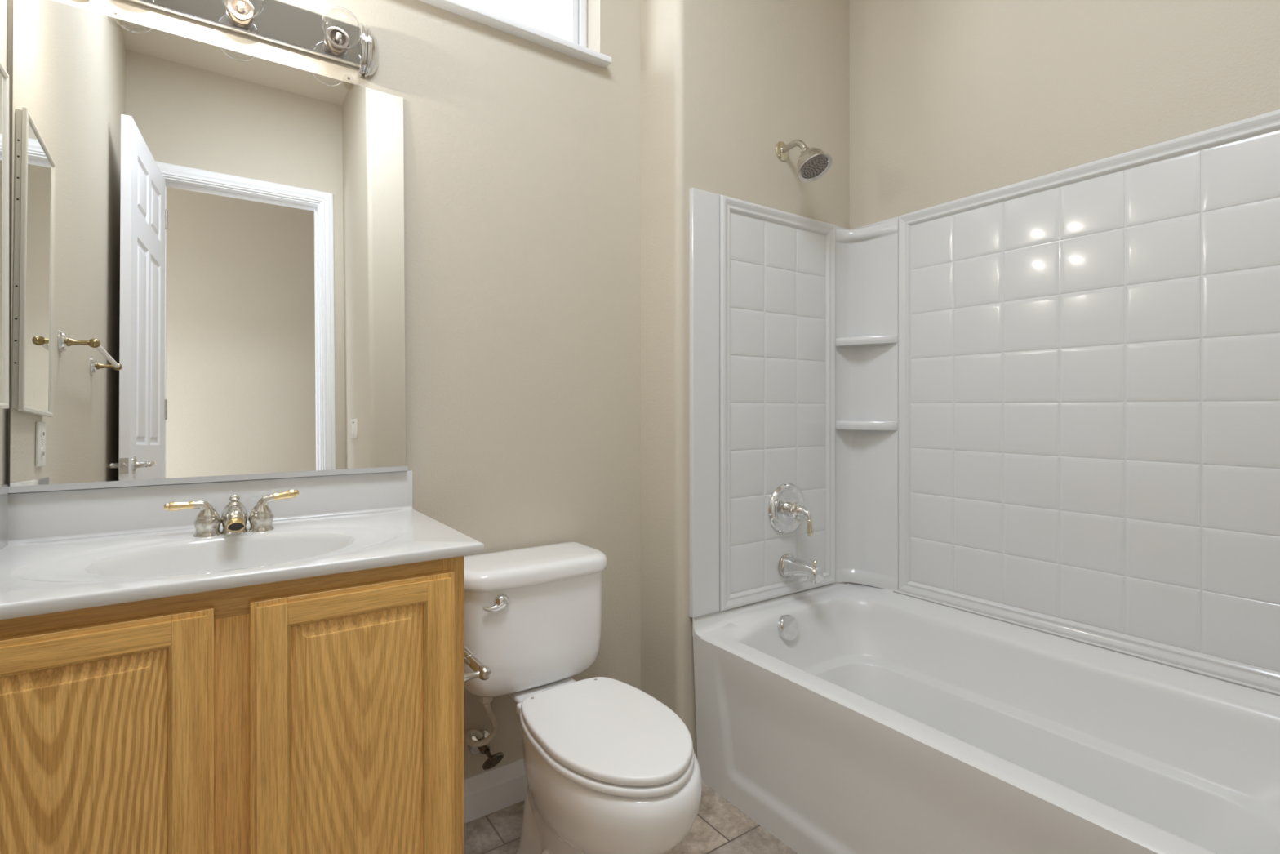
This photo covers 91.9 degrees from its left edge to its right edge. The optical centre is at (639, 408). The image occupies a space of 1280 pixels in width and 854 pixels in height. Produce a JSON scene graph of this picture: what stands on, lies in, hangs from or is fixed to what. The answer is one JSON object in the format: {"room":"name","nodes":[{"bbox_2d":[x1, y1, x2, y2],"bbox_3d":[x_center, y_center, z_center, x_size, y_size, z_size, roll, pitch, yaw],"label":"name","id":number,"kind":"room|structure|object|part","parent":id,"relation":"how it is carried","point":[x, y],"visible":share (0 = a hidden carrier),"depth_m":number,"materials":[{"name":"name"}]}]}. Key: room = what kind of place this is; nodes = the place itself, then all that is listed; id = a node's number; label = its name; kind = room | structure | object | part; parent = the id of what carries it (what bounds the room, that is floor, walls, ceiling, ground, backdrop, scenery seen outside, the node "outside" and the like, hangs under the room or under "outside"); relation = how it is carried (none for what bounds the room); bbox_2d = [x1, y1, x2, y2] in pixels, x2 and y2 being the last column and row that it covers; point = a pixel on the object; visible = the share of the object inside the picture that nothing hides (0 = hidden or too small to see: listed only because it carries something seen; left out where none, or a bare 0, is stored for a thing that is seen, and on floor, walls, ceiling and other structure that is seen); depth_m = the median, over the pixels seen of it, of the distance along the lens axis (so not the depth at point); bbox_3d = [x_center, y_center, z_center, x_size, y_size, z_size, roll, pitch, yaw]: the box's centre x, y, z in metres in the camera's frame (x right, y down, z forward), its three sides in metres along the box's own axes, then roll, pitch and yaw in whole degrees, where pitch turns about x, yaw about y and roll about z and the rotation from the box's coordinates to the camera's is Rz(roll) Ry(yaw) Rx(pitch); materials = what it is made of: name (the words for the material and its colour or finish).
{"room":"bathroom","nodes":[
{"label":"bathroom","id":0,"kind":"room"},
{"bbox_2d":[0,0,8,485],"bbox_3d":[-0.548,-0.360,0.143,0.150,2.790,2.200,0,0,-35],"label":"wall","id":1,"kind":"structure","parent":0,"point":[3,3],"depth_m":1.07,"materials":[{"name":"beige paint"}]},
{"bbox_2d":[0,61,8,408],"bbox_3d":[-0.983,-0.278,0.917,0.016,0.558,0.277,0,0,-35],"label":"medicine cabinet","id":2,"kind":"object","parent":1,"relation":"attached to","point":[4,76],"visible":1,"depth_m":1.02,"materials":[{"name":"white metal"}]},
{"bbox_2d":[0,71,4,402],"bbox_3d":[-0.979,-0.278,0.919,0.001,0.539,0.258,0,0,-35],"label":"mirror","id":3,"kind":"object","parent":2,"relation":"attached to","point":[2,77],"depth_m":1.01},
{"bbox_2d":[8,0,640,777],"bbox_3d":[-0.660,-0.360,1.496,1.507,2.790,0.150,0,0,-35],"label":"wall","id":4,"kind":"structure","parent":0,"point":[522,157],"depth_m":1.63,"materials":[{"name":"beige paint"}]},
{"bbox_2d":[8,0,407,493],"bbox_3d":[-0.825,-0.302,1.268,0.665,0.900,0.034,0,0,-35],"label":"wall mirror","id":5,"kind":"object","parent":4,"relation":"attached to","point":[208,277],"visible":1,"depth_m":1.23,"materials":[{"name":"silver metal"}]},
{"bbox_2d":[8,470,413,543],"bbox_3d":[-0.823,0.192,1.274,0.686,0.089,0.028,0,0,-35],"label":"backsplash","id":6,"kind":"structure","parent":4,"relation":"attached to","point":[33,517],"depth_m":1.21,"materials":[{"name":"white stone"}]},
{"bbox_2d":[88,0,378,78],"bbox_3d":[-0.797,-0.817,1.230,0.548,0.118,0.130,0,0,-35],"label":"vanity light","id":7,"kind":"object","parent":4,"relation":"attached to","point":[273,21],"visible":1,"depth_m":1.32,"materials":[{"name":"silver metal"}]},
{"bbox_2d":[221,0,264,28],"bbox_3d":[-0.789,-0.806,1.225,0.077,0.077,0.112,0,0,-35],"label":"bulb","id":8,"kind":"object","parent":7,"relation":"attached to","point":[235,14],"depth_m":1.26,"materials":[{"name":"glass"}]},
{"bbox_2d":[142,0,359,63],"bbox_3d":[-0.824,-0.820,1.269,0.466,0.082,0.002,0,0,-35],"label":"mirror","id":9,"kind":"object","parent":7,"relation":"attached to","point":[279,23],"depth_m":1.31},
{"bbox_2d":[320,6,360,56],"bbox_3d":[-0.643,-0.806,1.326,0.077,0.077,0.112,0,0,-35],"label":"bulb","id":10,"kind":"object","parent":7,"relation":"attached to","point":[338,38],"depth_m":1.36,"materials":[{"name":"glass"}]},
{"bbox_2d":[467,729,503,769],"bbox_3d":[-0.382,0.853,1.548,0.063,0.068,0.086,0,0,-40],"label":"supply valve","id":11,"kind":"object","parent":4,"relation":"attached to","point":[493,760],"visible":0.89,"depth_m":1.53,"materials":[{"name":"silver metal"}]},
{"bbox_2d":[464,696,497,746],"bbox_3d":[-0.381,0.746,1.496,0.107,0.158,0.066,0,0,40],"label":"supply hose","id":12,"kind":"object","parent":11,"relation":"attached to","point":[486,701],"visible":0.98,"depth_m":1.49,"materials":[{"name":"beige plastic"}]},
{"bbox_3d":[-0.361,0.868,1.523,0.018,0.036,0.064,0,0,38],"label":"knob","id":13,"kind":"part","parent":11,"relation":"part of","materials":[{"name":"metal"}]},
{"bbox_2d":[464,758,528,822],"bbox_3d":[-0.280,0.983,1.660,0.695,0.104,0.013,0,0,-35],"label":"baseboard","id":14,"kind":"structure","parent":4,"relation":"attached to","point":[490,791],"depth_m":1.59,"materials":[{"name":"white paint"}]},
{"bbox_2d":[418,0,611,67],"bbox_3d":[-0.496,-1.284,1.575,0.898,0.602,0.166,0,0,-35],"label":"window","id":15,"kind":"structure","parent":4,"relation":"in","point":[575,46],"depth_m":1.66,"materials":[{"name":"white plastic"}]},
{"bbox_3d":[-0.523,-1.291,1.621,0.807,0.540,0.030,0,0,-35],"label":"sash","id":16,"kind":"part","parent":15,"relation":"part of","materials":[{"name":"white plastic"}]},
{"bbox_3d":[-0.524,-1.291,1.623,0.855,0.588,0.055,0,0,-35],"label":"frame","id":17,"kind":"part","parent":15,"relation":"part of","materials":[{"name":"white plastic"}]},
{"bbox_2d":[464,781,797,853],"bbox_3d":[0.078,1.085,-0.013,4.500,0.100,3.470,0,0,-35],"label":"floor","id":18,"kind":"structure","parent":0,"point":[718,827],"depth_m":1.50,"materials":[{"name":"tile"}]},
{"bbox_2d":[0,555,464,853],"bbox_3d":[-0.703,0.645,1.078,0.655,0.779,0.483,0,0,-35],"label":"vanity cabinet","id":19,"kind":"object","parent":18,"relation":"on","point":[321,714],"visible":0.91,"depth_m":0.89,"materials":[{"name":"brown wood"}]},
{"bbox_3d":[-0.716,0.593,0.783,0.201,0.549,0.007,0,0,-35],"label":"raised panel","id":20,"kind":"part","parent":19,"relation":"part of","materials":[{"name":"brown wood"}]},
{"bbox_3d":[-0.718,0.593,0.786,0.291,0.625,0.019,0,0,-35],"label":"door","id":21,"kind":"part","parent":19,"relation":"part of","materials":[{"name":"brown wood"}]},
{"bbox_2d":[0,470,484,619],"bbox_3d":[-0.692,0.241,1.085,0.686,0.220,0.486,0,0,-35],"label":"countertop","id":22,"kind":"structure","parent":19,"relation":"on","point":[61,550],"depth_m":1.11,"materials":[{"name":"white stone"}]},
{"bbox_2d":[84,532,355,576],"bbox_3d":[-0.681,0.295,1.037,0.372,0.112,0.280,0,0,-35],"label":"basin","id":23,"kind":"object","parent":22,"relation":"in","point":[247,550],"depth_m":1.11,"materials":[{"name":"ceramic"}]},
{"bbox_2d":[163,489,299,537],"bbox_3d":[-0.758,0.201,1.160,0.217,0.076,0.113,0,0,-35],"label":"sink faucet","id":24,"kind":"object","parent":22,"relation":"on","point":[207,522],"visible":1,"depth_m":1.16,"materials":[{"name":"silver metal"}]},
{"bbox_3d":[-0.812,0.205,1.162,0.046,0.066,0.045,0,0,-35],"label":"handle","id":25,"kind":"part","parent":24,"relation":"part of","materials":[{"name":"silver metal"}]},
{"bbox_3d":[-0.777,0.173,1.187,0.018,0.014,0.018,0,0,-35],"label":"lift knob","id":26,"kind":"part","parent":24,"relation":"part of","materials":[{"name":"silver metal"}]},
{"bbox_3d":[-0.761,0.208,1.162,0.047,0.060,0.106,0,0,-35],"label":"spout","id":27,"kind":"part","parent":24,"relation":"part of","materials":[{"name":"silver metal"}]},
{"bbox_3d":[-0.741,0.204,1.212,0.047,0.070,0.045,0,0,-35],"label":"handle","id":28,"kind":"part","parent":24,"relation":"part of","materials":[{"name":"silver metal"}]},
{"bbox_3d":[-0.442,0.593,0.978,0.296,0.625,0.019,0,0,-35],"label":"door","id":29,"kind":"part","parent":19,"relation":"part of","materials":[{"name":"brown wood"}]},
{"bbox_3d":[-0.439,0.593,0.975,0.206,0.549,0.007,0,0,-35],"label":"raised panel","id":30,"kind":"part","parent":19,"relation":"part of","materials":[{"name":"brown wood"}]},
{"bbox_2d":[464,645,491,682],"bbox_3d":[-0.352,0.495,1.208,0.068,0.044,0.194,0,0,-35],"label":"toilet paper holder","id":31,"kind":"object","parent":19,"relation":"attached to","point":[482,671],"visible":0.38,"depth_m":1.16,"materials":[{"name":"silver metal"}]},
{"bbox_3d":[-0.309,0.495,1.146,0.068,0.044,0.044,0,0,-35],"label":"post","id":32,"kind":"part","parent":31,"relation":"part of","materials":[{"name":"silver metal"}]},
{"bbox_2d":[464,542,702,853],"bbox_3d":[-0.137,0.700,1.337,0.387,0.668,0.681,0,0,-35],"label":"toilet","id":33,"kind":"object","parent":18,"relation":"on","point":[611,768],"visible":0.98,"depth_m":1.29,"materials":[{"name":"white ceramic"}]},
{"bbox_3d":[-0.323,0.439,1.393,0.064,0.036,0.025,0,0,-35],"label":"flush lever","id":34,"kind":"part","parent":33,"relation":"part of","materials":[{"name":"silver metal"}]},
{"bbox_3d":[-0.276,0.540,1.535,0.371,0.261,0.178,0,0,-35],"label":"tank","id":35,"kind":"part","parent":33,"relation":"part of","materials":[{"name":"white ceramic"}]},
{"bbox_3d":[-0.273,0.388,1.533,0.387,0.044,0.202,0,0,-35],"label":"tank lid","id":36,"kind":"part","parent":33,"relation":"part of","materials":[{"name":"white ceramic"}]},
{"bbox_3d":[-0.061,0.658,1.244,0.286,0.014,0.422,0,0,-35],"label":"seat","id":37,"kind":"part","parent":33,"relation":"part of","materials":[{"name":"white plastic"}]},
{"bbox_3d":[-0.061,0.638,1.244,0.280,0.018,0.416,0,0,-35],"label":"seat lid","id":38,"kind":"part","parent":33,"relation":"part of","materials":[{"name":"white plastic"}]},
{"bbox_3d":[-0.079,0.852,1.278,0.286,0.365,0.519,0,0,-35],"label":"bowl","id":39,"kind":"part","parent":33,"relation":"part of","materials":[{"name":"white ceramic"}]},
{"bbox_2d":[692,582,1279,853],"bbox_3d":[0.807,0.807,1.391,0.710,0.456,1.296,0,0,-35],"label":"bathtub","id":40,"kind":"object","parent":18,"relation":"on","point":[838,717],"visible":0.99,"depth_m":1.41,"materials":[{"name":"white plastic"}]},
{"bbox_3d":[0.433,0.647,1.823,0.074,0.076,0.044,0,0,-35],"label":"overflow plate","id":41,"kind":"part","parent":40,"relation":"part of","materials":[{"name":"silver metal"}]},
{"bbox_2d":[640,0,849,757],"bbox_3d":[0.369,-0.360,2.096,0.870,2.790,0.336,0,0,-35],"label":"wall","id":42,"kind":"structure","parent":0,"point":[723,82],"depth_m":1.82,"materials":[{"name":"beige paint"}]},
{"bbox_2d":[775,139,831,182],"bbox_3d":[0.498,-0.762,1.875,0.109,0.150,0.174,0,0,-35],"label":"showerhead","id":43,"kind":"object","parent":42,"relation":"attached to","point":[813,163],"visible":1,"depth_m":1.85,"materials":[{"name":"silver metal"}]},
{"bbox_3d":[0.476,-0.797,1.903,0.020,0.052,0.099,0,0,-37],"label":"arm","id":44,"kind":"part","parent":43,"relation":"part of","materials":[{"name":"silver metal"}]},
{"bbox_2d":[849,0,1279,229],"bbox_3d":[1.347,-0.360,1.345,0.120,2.790,2.014,0,0,-35],"label":"wall","id":45,"kind":"structure","parent":0,"point":[950,100],"depth_m":1.67,"materials":[{"name":"beige paint"}]},
{"bbox_2d":[689,109,1279,696],"bbox_3d":[0.803,-0.014,1.399,0.714,1.198,1.314,0,0,-35],"label":"tub surround","id":46,"kind":"object","parent":45,"relation":"attached to","point":[1051,402],"visible":0.99,"depth_m":1.67,"materials":[{"name":"white plastic"}]},
{"bbox_3d":[0.435,-0.015,1.923,0.706,1.196,0.023,0,0,-35],"label":"shower panel","id":47,"kind":"part","parent":46,"relation":"part of","materials":[{"name":"white plastic"}]},
{"bbox_2d":[768,482,813,536],"bbox_3d":[0.487,0.313,1.894,0.160,0.160,0.104,0,0,-35],"label":"shower valve","id":48,"kind":"object","parent":46,"relation":"attached to","point":[787,509],"visible":1,"depth_m":1.91,"materials":[{"name":"silver metal"}]},
{"bbox_3d":[0.504,0.320,1.869,0.022,0.036,0.036,0,0,-35],"label":"lever","id":49,"kind":"part","parent":48,"relation":"part of","materials":[{"name":"silver metal"}]},
{"bbox_2d":[777,553,823,582],"bbox_3d":[0.494,0.491,1.883,0.076,0.077,0.130,0,0,-35],"label":"tub spout","id":50,"kind":"object","parent":46,"relation":"attached to","point":[788,566],"visible":1,"depth_m":1.87,"materials":[{"name":"silver metal"}]},
{"bbox_3d":[0.521,0.463,1.844,0.014,0.020,0.014,0,0,-35],"label":"diverter knob","id":51,"kind":"part","parent":50,"relation":"part of","materials":[{"name":"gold metal"}]},
{"bbox_2d":[835,420,897,430],"bbox_3d":[0.741,0.056,2.027,0.201,0.028,0.067,0,0,40],"label":"corner shelf","id":52,"kind":"object","parent":46,"relation":"attached to","point":[840,424],"depth_m":2.00,"materials":[{"name":"white plastic"}]},
{"bbox_2d":[835,334,897,346],"bbox_3d":[0.741,-0.221,2.027,0.201,0.026,0.067,0,0,40],"label":"corner shelf","id":53,"kind":"object","parent":46,"relation":"attached to","point":[841,340],"depth_m":2.01,"materials":[{"name":"white plastic"}]}
]}

